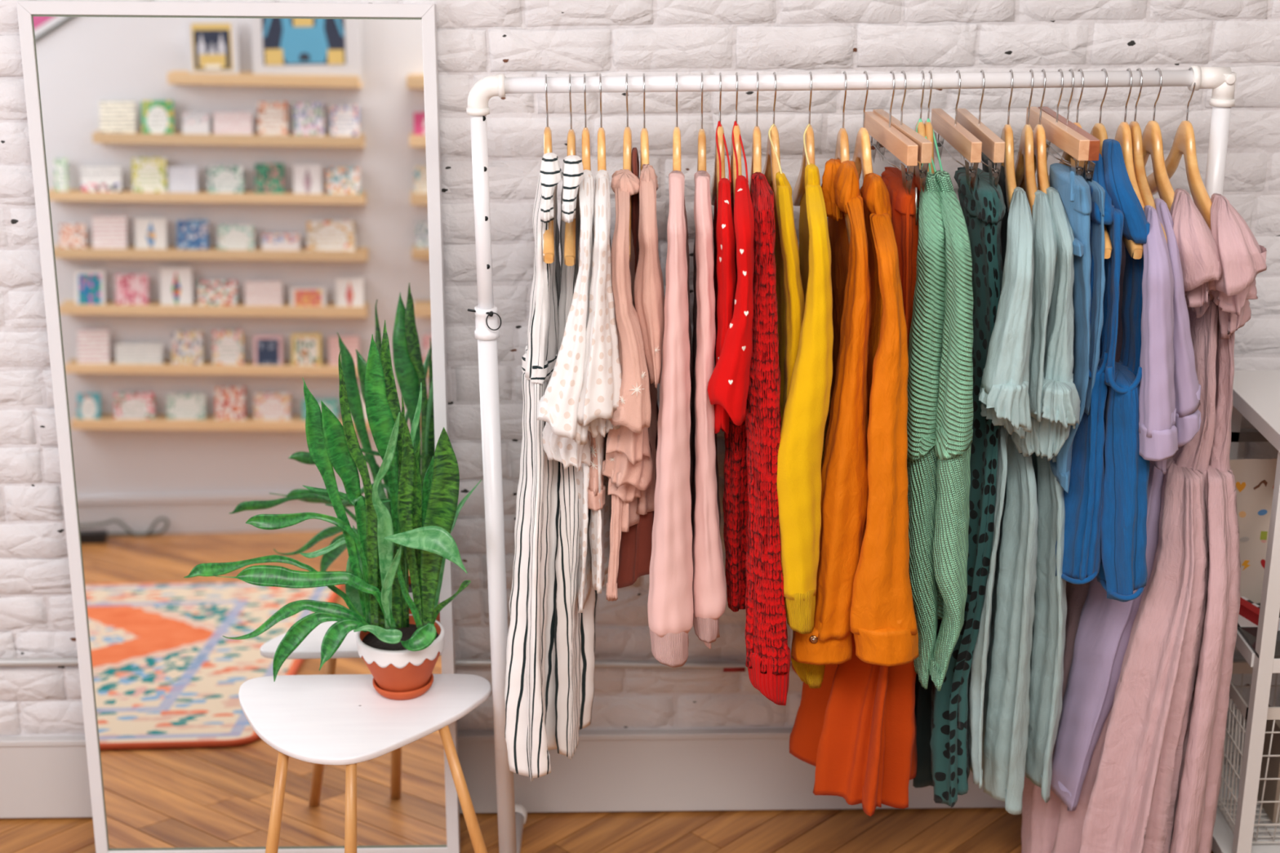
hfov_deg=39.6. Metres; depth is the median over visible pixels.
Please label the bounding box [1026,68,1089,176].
hanger
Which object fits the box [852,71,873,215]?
wooden hanger
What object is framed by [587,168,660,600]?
blouse
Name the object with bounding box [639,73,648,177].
wooden hanger
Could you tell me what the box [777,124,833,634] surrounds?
sweater
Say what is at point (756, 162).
wooden hanger
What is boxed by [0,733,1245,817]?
baseboard
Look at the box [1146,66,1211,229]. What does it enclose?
wooden hanger
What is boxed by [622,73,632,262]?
wooden hanger
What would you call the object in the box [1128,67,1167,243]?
wooden hanger
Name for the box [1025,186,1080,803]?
dress
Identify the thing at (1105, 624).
dress
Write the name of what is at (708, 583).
sweatshirt
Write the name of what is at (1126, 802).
dress
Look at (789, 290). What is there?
cardigan
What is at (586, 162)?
wooden hanger
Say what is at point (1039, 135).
wooden hanger
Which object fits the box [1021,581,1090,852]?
dress
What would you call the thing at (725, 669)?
sticker
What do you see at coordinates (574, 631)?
striped dress
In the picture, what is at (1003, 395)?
dress
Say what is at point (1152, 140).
wooden hanger
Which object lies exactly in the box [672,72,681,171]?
wooden hanger
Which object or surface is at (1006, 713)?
dress
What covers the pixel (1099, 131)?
wooden hanger
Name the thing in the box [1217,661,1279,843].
wire basket
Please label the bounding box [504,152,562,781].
striped dress
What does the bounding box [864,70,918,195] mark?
hanger
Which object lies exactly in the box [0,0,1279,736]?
wall
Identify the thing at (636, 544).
dress
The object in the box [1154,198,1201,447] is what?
shirt
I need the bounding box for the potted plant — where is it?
[183,320,482,700]
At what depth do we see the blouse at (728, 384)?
2.79 m
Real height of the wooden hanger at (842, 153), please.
0.275 m
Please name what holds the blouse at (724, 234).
hanging from the wooden hanger at (714, 188)
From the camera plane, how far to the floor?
3.64 m
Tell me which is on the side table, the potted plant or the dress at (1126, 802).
the potted plant
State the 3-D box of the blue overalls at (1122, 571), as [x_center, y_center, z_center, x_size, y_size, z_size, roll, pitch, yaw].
[0.800,-0.083,2.949,0.110,0.761,0.192,-1,19,0]
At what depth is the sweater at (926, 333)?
2.88 m
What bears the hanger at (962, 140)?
hanging from the rail
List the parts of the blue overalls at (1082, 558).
panel, panel, panel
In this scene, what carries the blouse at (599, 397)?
hanging from the wooden hanger at (602, 165)
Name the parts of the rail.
post, post, rail, post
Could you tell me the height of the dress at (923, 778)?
1.159 m
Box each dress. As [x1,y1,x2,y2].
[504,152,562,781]
[554,155,597,760]
[616,147,658,588]
[722,172,790,705]
[789,166,919,816]
[905,168,919,225]
[912,151,1008,787]
[929,166,1005,807]
[967,186,1033,789]
[982,190,1057,814]
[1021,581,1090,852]
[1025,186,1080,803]
[1050,204,1178,811]
[1051,188,1222,852]
[1169,193,1266,852]
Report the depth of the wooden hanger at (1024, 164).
2.93 m
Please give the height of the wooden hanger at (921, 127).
0.264 m
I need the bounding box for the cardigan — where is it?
[768,124,825,688]
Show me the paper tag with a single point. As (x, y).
(1242, 622)
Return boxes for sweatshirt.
[647,170,693,667]
[691,170,726,648]
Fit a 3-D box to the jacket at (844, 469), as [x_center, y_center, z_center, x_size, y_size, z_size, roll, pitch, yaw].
[0.359,-0.064,3.089,0.125,0.829,0.499,3,20,11]
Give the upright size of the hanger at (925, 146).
0.174 m
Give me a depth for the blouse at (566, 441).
2.81 m
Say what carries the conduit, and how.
attached to the wall
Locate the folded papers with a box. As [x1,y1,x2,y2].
[1257,704,1279,822]
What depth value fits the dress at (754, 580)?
2.92 m
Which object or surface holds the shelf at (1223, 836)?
attached to the shelving unit at (1255, 393)
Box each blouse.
[536,169,593,613]
[577,169,622,593]
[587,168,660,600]
[634,164,664,515]
[706,120,754,437]
[713,120,736,438]
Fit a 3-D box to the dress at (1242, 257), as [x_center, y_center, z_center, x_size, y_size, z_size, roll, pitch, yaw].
[0.980,0.291,3.161,0.172,1.450,0.390,0,19,2]
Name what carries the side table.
on the floor
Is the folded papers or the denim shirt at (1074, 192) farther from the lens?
the folded papers
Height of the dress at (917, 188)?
0.837 m
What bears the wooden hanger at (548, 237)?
hanging from the rail
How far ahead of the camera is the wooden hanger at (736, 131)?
2.93 m
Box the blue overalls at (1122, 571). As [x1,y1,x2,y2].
[1096,138,1150,602]
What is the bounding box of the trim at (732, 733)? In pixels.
[0,723,1246,746]
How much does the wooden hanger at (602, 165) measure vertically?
0.270 m
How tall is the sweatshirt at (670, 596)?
0.822 m
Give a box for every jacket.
[791,158,871,665]
[849,173,919,666]
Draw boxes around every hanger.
[542,74,554,263]
[564,74,576,266]
[582,73,591,170]
[597,73,606,171]
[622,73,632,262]
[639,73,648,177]
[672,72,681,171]
[697,72,706,171]
[711,72,725,212]
[727,71,742,249]
[748,71,761,195]
[762,71,782,259]
[792,71,814,206]
[834,71,850,245]
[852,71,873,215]
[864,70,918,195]
[872,70,932,192]
[908,70,925,179]
[924,70,934,173]
[931,69,982,191]
[956,69,1004,188]
[1000,69,1016,213]
[1014,68,1036,213]
[1020,68,1057,257]
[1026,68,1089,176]
[1036,68,1111,258]
[1038,68,1100,182]
[1085,68,1142,259]
[1114,67,1144,244]
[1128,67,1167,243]
[1142,67,1174,211]
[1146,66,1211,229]
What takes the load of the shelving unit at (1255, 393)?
on the floor
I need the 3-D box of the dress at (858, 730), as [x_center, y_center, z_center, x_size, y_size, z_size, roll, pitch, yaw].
[0.392,0.107,3.142,0.235,1.104,0.414,-1,19,0]
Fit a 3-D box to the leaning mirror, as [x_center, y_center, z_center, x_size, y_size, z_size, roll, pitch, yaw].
[-0.722,0.052,3.349,0.734,1.667,0.199,-1,19,0]
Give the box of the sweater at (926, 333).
[906,118,945,688]
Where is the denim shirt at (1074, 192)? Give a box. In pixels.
[1049,163,1105,493]
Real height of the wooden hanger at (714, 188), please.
0.267 m
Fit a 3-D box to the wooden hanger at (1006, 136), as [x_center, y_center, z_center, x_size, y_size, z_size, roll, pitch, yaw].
[0.612,-0.459,2.967,0.018,0.272,0.417,0,19,2]
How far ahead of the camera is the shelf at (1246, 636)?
3.20 m
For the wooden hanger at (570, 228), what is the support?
hanging from the rail
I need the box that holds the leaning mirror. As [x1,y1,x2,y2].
[16,0,460,852]
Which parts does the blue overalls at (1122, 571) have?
panel, panel, panel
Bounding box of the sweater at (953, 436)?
[924,118,973,691]
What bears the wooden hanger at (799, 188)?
hanging from the rail
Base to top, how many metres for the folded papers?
0.192 m
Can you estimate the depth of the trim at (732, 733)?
3.64 m
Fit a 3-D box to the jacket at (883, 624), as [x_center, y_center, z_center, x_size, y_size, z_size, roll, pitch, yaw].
[0.418,-0.061,3.078,0.118,0.786,0.536,0,19,3]
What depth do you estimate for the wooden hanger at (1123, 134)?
2.93 m
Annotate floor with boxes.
[0,807,1213,852]
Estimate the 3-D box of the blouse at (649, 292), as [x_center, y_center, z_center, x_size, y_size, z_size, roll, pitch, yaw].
[0.011,-0.174,3.061,0.060,0.585,0.499,-1,19,-2]
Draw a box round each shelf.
[1211,764,1279,852]
[1237,603,1279,658]
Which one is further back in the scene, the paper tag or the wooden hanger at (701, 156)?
the paper tag
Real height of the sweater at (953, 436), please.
0.912 m
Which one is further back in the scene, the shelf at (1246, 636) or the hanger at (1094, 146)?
the shelf at (1246, 636)
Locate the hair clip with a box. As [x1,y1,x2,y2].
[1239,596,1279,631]
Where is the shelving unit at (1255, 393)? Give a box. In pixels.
[1211,369,1279,852]
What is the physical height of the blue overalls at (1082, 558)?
0.730 m
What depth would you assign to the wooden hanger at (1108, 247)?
2.91 m
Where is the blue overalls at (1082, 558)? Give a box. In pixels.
[1055,153,1114,584]
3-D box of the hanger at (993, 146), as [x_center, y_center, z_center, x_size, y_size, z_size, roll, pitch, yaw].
[0.564,-0.505,2.951,0.017,0.174,0.330,-1,19,-1]
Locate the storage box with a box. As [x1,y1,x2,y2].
[1229,457,1277,603]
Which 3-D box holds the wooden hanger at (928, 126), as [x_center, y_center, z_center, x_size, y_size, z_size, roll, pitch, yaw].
[0.479,-0.461,2.966,0.018,0.264,0.417,0,19,1]
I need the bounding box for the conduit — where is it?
[0,657,1246,671]
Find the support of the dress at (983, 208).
hanging from the hanger at (962, 140)
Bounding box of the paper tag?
[1237,614,1257,626]
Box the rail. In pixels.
[466,65,1236,852]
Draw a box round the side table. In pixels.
[238,674,491,852]
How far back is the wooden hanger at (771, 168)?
2.93 m
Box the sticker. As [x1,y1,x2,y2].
[723,667,745,671]

